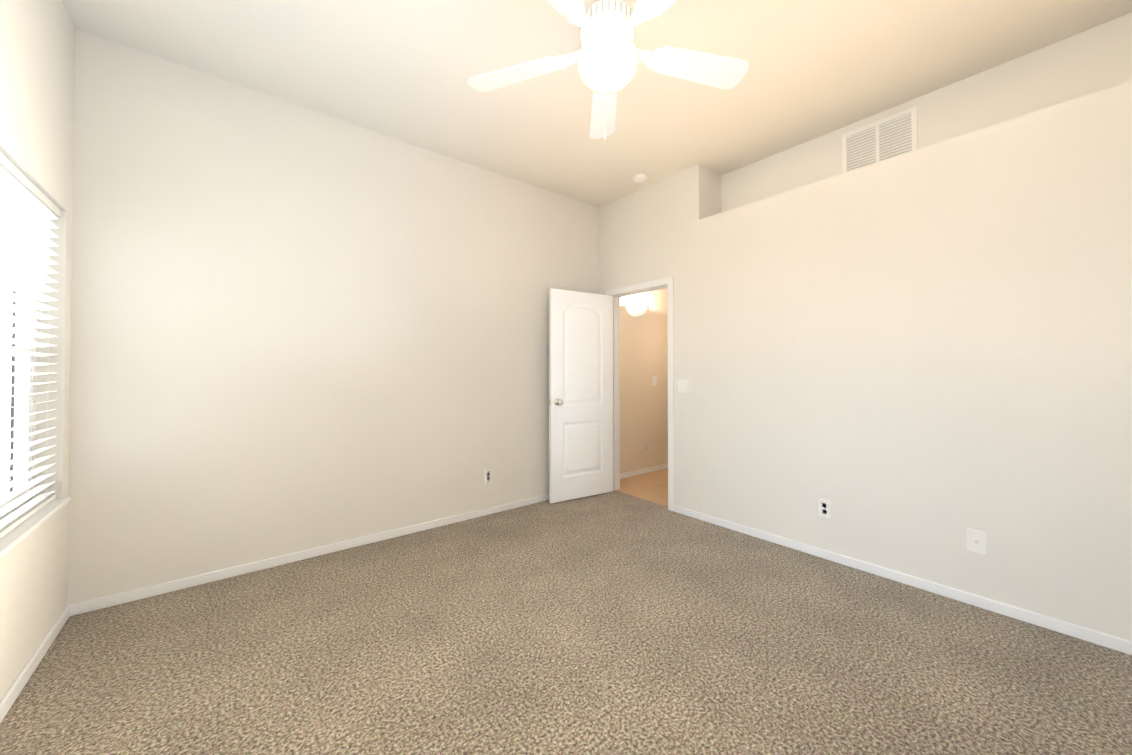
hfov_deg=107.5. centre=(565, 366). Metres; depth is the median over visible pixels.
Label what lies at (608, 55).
ceiling fan
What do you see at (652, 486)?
floor
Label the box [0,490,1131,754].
floor carpet
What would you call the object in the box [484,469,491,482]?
electrical outlet
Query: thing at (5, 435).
window pane
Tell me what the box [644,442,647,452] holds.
outlet
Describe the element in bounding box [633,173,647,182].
smoke detector
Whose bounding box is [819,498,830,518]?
electrical outlet
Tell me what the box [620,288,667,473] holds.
wall
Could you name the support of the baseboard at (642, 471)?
attached to the wall at (643, 362)
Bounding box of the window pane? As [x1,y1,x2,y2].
[0,263,12,497]
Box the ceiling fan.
[468,0,748,139]
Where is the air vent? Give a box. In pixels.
[842,106,917,173]
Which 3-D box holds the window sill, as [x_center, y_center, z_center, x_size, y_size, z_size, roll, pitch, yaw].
[-2.174,0.646,1.615,0.133,0.022,1.000,1,-1,-39]
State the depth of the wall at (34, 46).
1.84 m
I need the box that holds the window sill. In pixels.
[0,497,70,557]
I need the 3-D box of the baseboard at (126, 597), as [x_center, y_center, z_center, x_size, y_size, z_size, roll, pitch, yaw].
[-1.084,1.247,3.260,3.700,0.058,0.013,1,-1,-39]
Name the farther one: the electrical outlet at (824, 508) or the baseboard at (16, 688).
the electrical outlet at (824, 508)
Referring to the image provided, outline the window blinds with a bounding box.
[0,152,60,538]
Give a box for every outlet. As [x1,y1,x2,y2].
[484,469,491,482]
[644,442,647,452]
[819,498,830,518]
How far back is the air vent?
2.82 m
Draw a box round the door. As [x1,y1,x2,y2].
[549,288,612,502]
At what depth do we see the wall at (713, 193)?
3.65 m
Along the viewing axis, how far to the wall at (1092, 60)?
2.43 m
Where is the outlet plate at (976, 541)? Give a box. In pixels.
[967,528,986,554]
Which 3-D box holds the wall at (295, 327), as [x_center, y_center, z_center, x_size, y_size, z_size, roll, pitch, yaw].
[-1.137,-0.224,3.319,3.970,3.000,0.120,1,-1,-39]
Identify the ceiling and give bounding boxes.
[62,0,1131,207]
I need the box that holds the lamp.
[625,304,648,316]
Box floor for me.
[616,468,667,505]
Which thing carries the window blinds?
in the wall at (34, 46)
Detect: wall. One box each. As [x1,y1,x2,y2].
[0,0,74,701]
[67,29,597,604]
[598,80,1131,640]
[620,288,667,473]
[707,168,720,216]
[721,13,1131,212]
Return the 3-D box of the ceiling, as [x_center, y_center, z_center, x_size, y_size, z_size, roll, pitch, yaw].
[0.299,-1.791,1.850,4.320,0.100,4.240,1,-1,-39]
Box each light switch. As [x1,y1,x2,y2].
[653,376,656,385]
[678,379,689,392]
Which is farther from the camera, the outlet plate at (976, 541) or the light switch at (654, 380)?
the light switch at (654, 380)
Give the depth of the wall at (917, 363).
2.34 m
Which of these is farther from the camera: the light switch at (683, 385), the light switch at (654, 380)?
the light switch at (654, 380)
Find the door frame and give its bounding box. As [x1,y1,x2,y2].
[606,276,674,511]
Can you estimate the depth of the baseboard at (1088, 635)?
2.29 m
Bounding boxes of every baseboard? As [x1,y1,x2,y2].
[0,606,69,722]
[66,494,548,615]
[620,463,667,478]
[674,505,1131,654]
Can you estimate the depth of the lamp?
4.85 m
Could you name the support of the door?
in the wall at (917, 363)
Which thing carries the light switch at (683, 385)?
attached to the wall at (917, 363)
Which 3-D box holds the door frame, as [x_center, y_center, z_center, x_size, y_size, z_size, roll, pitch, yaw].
[0.741,0.243,4.056,0.152,2.085,0.850,1,-1,-39]

